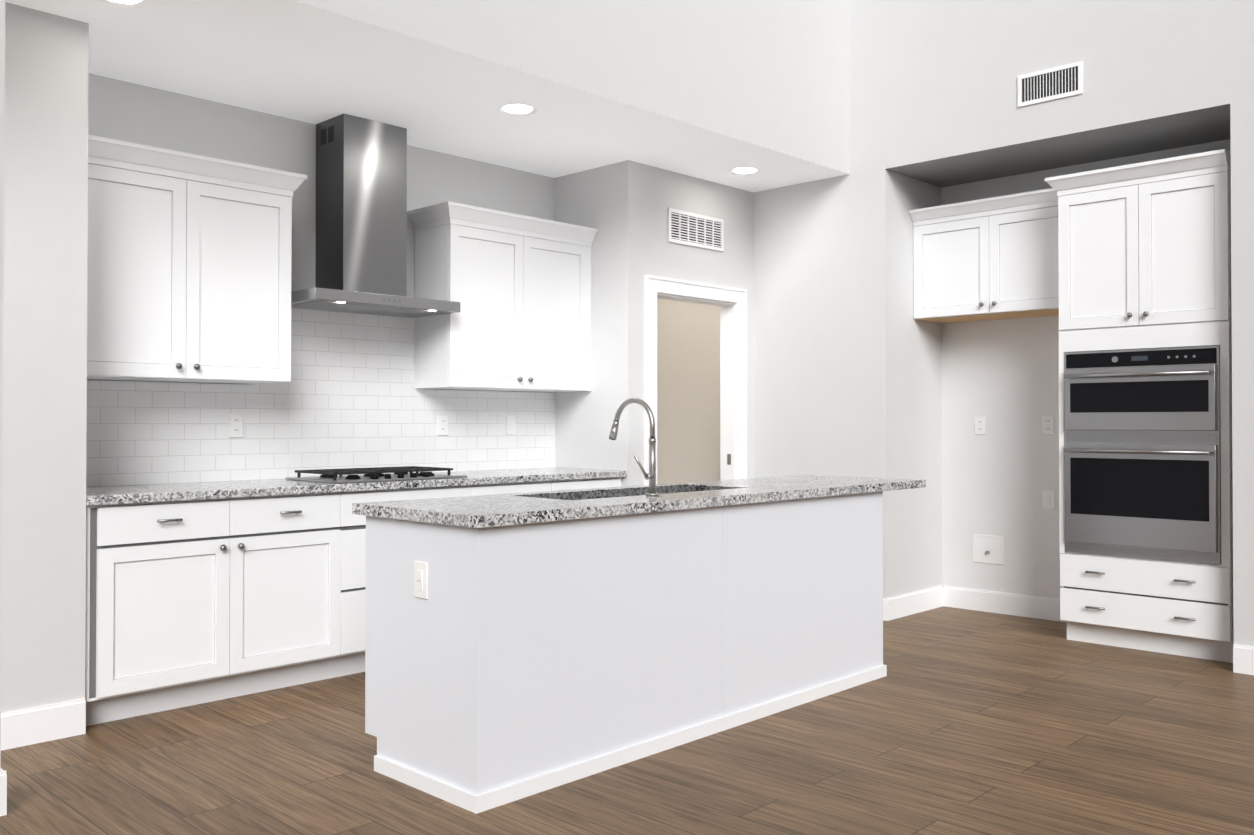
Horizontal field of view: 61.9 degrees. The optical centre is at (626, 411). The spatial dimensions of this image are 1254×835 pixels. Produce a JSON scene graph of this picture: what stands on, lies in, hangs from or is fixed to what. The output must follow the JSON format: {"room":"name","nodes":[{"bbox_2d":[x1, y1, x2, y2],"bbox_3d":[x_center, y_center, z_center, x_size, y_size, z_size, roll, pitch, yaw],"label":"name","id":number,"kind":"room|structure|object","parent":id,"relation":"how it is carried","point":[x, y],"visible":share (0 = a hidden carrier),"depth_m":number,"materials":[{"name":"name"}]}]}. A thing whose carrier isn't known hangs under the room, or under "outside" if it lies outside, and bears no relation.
{"room":"kitchen","nodes":[
{"label":"kitchen","id":0,"kind":"room"},
{"bbox_2d":[0,0,4,770],"bbox_3d":[-3.368,-0.159,1.865,0.140,2.780,3.975,-1,-1,44],"label":"wall","id":1,"kind":"structure","parent":0,"point":[2,73],"depth_m":3.24,"materials":[{"name":"paint"}]},
{"bbox_2d":[0,770,6,815],"bbox_3d":[-3.307,1.163,1.803,0.014,0.135,3.989,-1,-1,44],"label":"baseboard","id":2,"kind":"structure","parent":1,"relation":"attached to","point":[3,793],"depth_m":3.22,"materials":[{"name":"white wood"}]},
{"bbox_2d":[1,2,88,712],"bbox_3d":[-2.779,-0.137,3.862,0.625,2.780,1.262,-1,-1,44],"label":"wall","id":3,"kind":"structure","parent":0,"point":[44,377],"depth_m":3.99,"materials":[{"name":"paint"}]},
{"bbox_2d":[1,698,85,750],"bbox_3d":[-2.550,1.183,3.624,0.014,0.135,1.260,-1,-1,44],"label":"baseboard","id":4,"kind":"structure","parent":3,"relation":"attached to","point":[35,725],"depth_m":3.96,"materials":[{"name":"white wood"}]},
{"bbox_2d":[87,73,553,486],"bbox_3d":[-1.955,-0.122,5.247,0.120,2.780,4.398,-1,-1,44],"label":"wall","id":5,"kind":"structure","parent":0,"point":[120,110],"depth_m":5.40,"materials":[{"name":"paint"}]},
{"bbox_2d":[87,135,306,383],"bbox_3d":[-2.047,-0.640,4.780,0.387,0.996,1.064,-1,-1,44],"label":"upper cabinet","id":6,"kind":"object","parent":5,"relation":"attached to","point":[188,267],"visible":0.77,"depth_m":4.66,"materials":[{"name":"white wood"}]},
{"bbox_2d":[86,308,554,486],"bbox_3d":[-1.512,-0.111,5.612,0.008,0.916,3.016,-1,-1,44],"label":"tile backsplash","id":7,"kind":"structure","parent":5,"relation":"attached to","point":[348,395],"depth_m":5.50,"materials":[{"name":"white tile"}]},
{"bbox_2d":[229,414,242,436],"bbox_3d":[-1.929,0.072,5.165,0.009,0.115,0.072,-1,-1,44],"label":"outlet","id":8,"kind":"object","parent":7,"relation":"attached to","point":[235,425],"visible":1,"depth_m":5.16,"materials":[{"name":"white plastic"}]},
{"bbox_2d":[437,415,447,434],"bbox_3d":[-1.066,0.081,6.055,0.009,0.115,0.072,-1,-1,44],"label":"outlet","id":9,"kind":"object","parent":7,"relation":"attached to","point":[442,424],"visible":1,"depth_m":6.05,"materials":[{"name":"white plastic"}]},
{"bbox_2d":[506,416,515,434],"bbox_3d":[-0.710,0.085,6.421,0.011,0.115,0.072,-1,-1,44],"label":"outlet","id":10,"kind":"object","parent":7,"relation":"attached to","point":[510,424],"visible":1,"depth_m":6.42,"materials":[{"name":"white plastic"}]},
{"bbox_2d":[291,114,459,317],"bbox_3d":[-1.351,-1.017,5.449,0.462,0.980,0.855,-1,-1,44],"label":"range hood","id":11,"kind":"object","parent":5,"relation":"attached to","point":[361,215],"visible":0.88,"depth_m":5.41,"materials":[{"name":"silver metal"}]},
{"bbox_2d":[407,201,596,391],"bbox_3d":[-0.711,-0.625,6.159,0.387,0.996,1.120,-1,-1,44],"label":"upper cabinet","id":12,"kind":"object","parent":5,"relation":"attached to","point":[517,287],"visible":0.98,"depth_m":5.96,"materials":[{"name":"white wood"}]},
{"bbox_2d":[5,0,849,191],"bbox_3d":[-2.175,-2.285,4.026,1.537,1.520,8.705,-1,-1,44],"label":"ceiling bulkhead","id":13,"kind":"object","parent":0,"point":[716,91],"visible":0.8,"depth_m":5.16,"materials":[{"name":"paint"}]},
{"bbox_2d":[98,0,149,7],"bbox_3d":[-1.858,-1.522,3.839,0.196,0.010,0.196,-1,-1,44],"label":"recessed light","id":14,"kind":"object","parent":13,"relation":"attached to","point":[131,3],"visible":0.88,"depth_m":3.90,"materials":[{"name":"white plastic"}]},
{"bbox_2d":[498,104,536,115],"bbox_3d":[-0.547,-1.507,5.228,0.196,0.010,0.196,-1,-1,44],"label":"recessed light","id":15,"kind":"object","parent":13,"relation":"attached to","point":[517,110],"visible":0.96,"depth_m":5.25,"materials":[{"name":"white plastic"}]},
{"bbox_2d":[729,167,759,174],"bbox_3d":[0.731,-1.494,6.504,0.196,0.010,0.196,-1,-1,44],"label":"recessed light","id":16,"kind":"object","parent":13,"relation":"attached to","point":[745,171],"visible":0.98,"depth_m":6.52,"materials":[{"name":"white plastic"}]},
{"bbox_2d":[554,164,613,469],"bbox_3d":[-0.230,-0.108,6.554,0.540,2.780,0.120,-1,-1,44],"label":"wall","id":17,"kind":"structure","parent":0,"point":[584,420],"depth_m":6.44,"materials":[{"name":"paint"}]},
{"bbox_2d":[0,606,1253,834],"bbox_3d":[0.393,1.248,1.009,15.000,0.050,16.000,-1,-1,44],"label":"floor","id":18,"kind":"structure","parent":0,"point":[962,722],"depth_m":3.69,"materials":[{"name":"brown wood"}]},
{"bbox_2d":[85,495,344,725],"bbox_3d":[-1.946,0.819,4.703,0.616,0.886,1.116,-1,-1,44],"label":"base cabinet","id":19,"kind":"object","parent":18,"relation":"on","point":[200,592],"depth_m":4.46,"materials":[{"name":"white wood"}]},
{"bbox_2d":[86,467,626,506],"bbox_3d":[-1.278,0.364,5.380,0.640,0.038,3.012,-1,-1,44],"label":"countertop","id":20,"kind":"structure","parent":19,"relation":"on","point":[113,496],"depth_m":4.85,"materials":[{"name":"grey stone"}]},
{"bbox_2d":[285,466,466,482],"bbox_3d":[-1.276,0.321,5.362,0.500,0.046,0.760,-1,-1,44],"label":"cooktop","id":21,"kind":"object","parent":20,"relation":"in","point":[375,474],"visible":1,"depth_m":5.25,"materials":[{"name":"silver metal"}]},
{"bbox_2d":[345,487,484,674],"bbox_3d":[-1.291,0.826,5.379,0.616,0.886,0.884,-1,-1,44],"label":"base cabinet","id":22,"kind":"object","parent":18,"relation":"on","point":[355,525],"depth_m":4.97,"materials":[{"name":"white wood"}]},
{"bbox_2d":[485,479,621,494],"bbox_3d":[-0.632,0.833,6.059,0.616,0.886,1.131,-1,-1,44],"label":"base cabinet","id":23,"kind":"object","parent":18,"relation":"on","point":[570,484],"depth_m":5.83,"materials":[{"name":"white wood"}]},
{"bbox_2d":[365,491,886,813],"bbox_3d":[0.140,0.815,4.363,0.688,0.886,2.454,-1,-1,44],"label":"kitchen island","id":24,"kind":"object","parent":18,"relation":"on","point":[518,646],"depth_m":3.67,"materials":[{"name":"white"}]},
{"bbox_2d":[352,475,925,526],"bbox_3d":[0.260,0.354,4.478,0.716,0.037,2.815,-1,-1,44],"label":"island countertop","id":25,"kind":"structure","parent":24,"relation":"on","point":[511,509],"depth_m":3.95,"materials":[{"name":"grey stone"}]},
{"bbox_2d":[516,485,739,499],"bbox_3d":[0.036,0.462,4.371,0.394,0.251,1.084,-1,-1,44],"label":"sink basin","id":26,"kind":"object","parent":25,"relation":"in","point":[607,493],"depth_m":4.52,"materials":[{"name":"silver metal"}]},
{"bbox_2d":[609,398,658,495],"bbox_3d":[-0.002,0.139,4.156,0.263,0.386,0.130,-1,-1,44],"label":"faucet","id":27,"kind":"object","parent":25,"relation":"on","point":[651,476],"visible":1,"depth_m":4.10,"materials":[{"name":"silver metal"}]},
{"bbox_2d":[1045,149,1233,662],"bbox_3d":[2.856,-0.010,5.702,0.894,2.566,0.685,-1,-1,44],"label":"tall cabinet","id":28,"kind":"object","parent":18,"relation":"on","point":[1145,436],"visible":0.98,"depth_m":5.46,"materials":[{"name":"white wood"}]},
{"bbox_2d":[614,160,753,485],"bbox_3d":[0.434,-0.106,6.765,0.120,2.780,1.347,-1,-1,44],"label":"wall","id":29,"kind":"structure","parent":0,"point":[646,197],"depth_m":6.39,"materials":[{"name":"paint"}]},
{"bbox_2d":[644,275,746,484],"bbox_3d":[0.414,0.231,6.723,0.144,2.105,0.984,-1,-1,44],"label":"door frame","id":30,"kind":"structure","parent":29,"relation":"attached to","point":[654,286],"depth_m":6.97,"materials":[{"name":"white wood"}]},
{"bbox_2d":[668,208,723,251],"bbox_3d":[0.445,-1.157,6.693,0.010,0.210,0.538,-1,-1,44],"label":"air vent","id":31,"kind":"object","parent":29,"relation":"in","point":[694,229],"visible":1,"depth_m":6.68,"materials":[{"name":"white metal"}]},
{"bbox_2d":[657,298,719,483],"bbox_3d":[0.762,-0.090,8.268,1.500,2.780,0.120,-1,-1,44],"label":"wall","id":32,"kind":"structure","parent":0,"point":[688,391],"depth_m":8.42,"materials":[{"name":"paint"}]},
{"bbox_2d":[753,0,1253,646],"bbox_3d":[5.248,-0.901,3.461,11.405,4.300,0.835,-1,-1,44],"label":"wall","id":33,"kind":"structure","parent":0,"point":[861,370],"depth_m":6.48,"materials":[{"name":"paint"}]},
{"bbox_2d":[883,598,887,620],"bbox_3d":[1.230,1.216,6.740,1.010,0.135,0.014,-1,-1,44],"label":"baseboard","id":34,"kind":"structure","parent":33,"relation":"attached to","point":[885,609],"depth_m":6.39,"materials":[{"name":"white wood"}]},
{"bbox_2d":[888,586,942,620],"bbox_3d":[1.836,1.215,6.650,0.014,0.135,0.700,-1,-1,44],"label":"baseboard","id":35,"kind":"structure","parent":33,"relation":"attached to","point":[903,605],"depth_m":6.63,"materials":[{"name":"white wood"}]},
{"bbox_2d":[975,417,985,434],"bbox_3d":[2.274,0.094,6.739,0.072,0.115,0.009,-1,-1,44],"label":"outlet","id":36,"kind":"object","parent":33,"relation":"attached to","point":[980,425],"visible":1,"depth_m":6.73,"materials":[{"name":"white plastic"}]},
{"bbox_2d":[909,188,1058,323],"bbox_3d":[2.298,-0.930,6.432,1.007,0.690,0.427,-1,-1,44],"label":"upper cabinet","id":37,"kind":"object","parent":33,"relation":"attached to","point":[994,258],"visible":0.88,"depth_m":6.33,"materials":[{"name":"white wood"}]},
{"bbox_2d":[972,534,1003,564],"bbox_3d":[2.305,0.883,6.691,0.210,0.180,0.022,-1,-1,44],"label":"outlet box","id":38,"kind":"object","parent":33,"relation":"attached to","point":[988,549],"visible":1,"depth_m":6.69,"materials":[{"name":"white plastic"}]},
{"bbox_2d":[943,586,1066,621],"bbox_3d":[2.444,1.214,6.559,0.986,0.135,0.014,-1,-1,44],"label":"baseboard","id":39,"kind":"structure","parent":33,"relation":"attached to","point":[1038,607],"depth_m":6.62,"materials":[{"name":"white wood"}]},
{"bbox_2d":[1042,416,1053,433],"bbox_3d":[2.588,0.085,6.435,0.072,0.115,0.009,-1,-1,44],"label":"outlet","id":40,"kind":"object","parent":33,"relation":"attached to","point":[1047,424],"visible":1,"depth_m":6.43,"materials":[{"name":"white plastic"}]},
{"bbox_2d":[1042,490,1053,509],"bbox_3d":[2.587,0.545,6.429,0.072,0.115,0.011,-1,-1,44],"label":"outlet","id":41,"kind":"object","parent":33,"relation":"attached to","point":[1047,499],"visible":1,"depth_m":6.43,"materials":[{"name":"white plastic"}]},
{"bbox_2d":[1018,61,1082,106],"bbox_3d":[2.312,-1.787,5.726,0.353,0.174,0.010,-1,-1,44],"label":"air vent","id":42,"kind":"object","parent":33,"relation":"in","point":[1058,82],"visible":1,"depth_m":5.72,"materials":[{"name":"white metal"}]},
{"bbox_2d":[1233,644,1253,674],"bbox_3d":[5.996,1.167,2.122,8.499,0.135,0.014,-1,-1,44],"label":"baseboard","id":43,"kind":"structure","parent":33,"relation":"attached to","point":[1243,659],"depth_m":5.04,"materials":[{"name":"white wood"}]}
]}

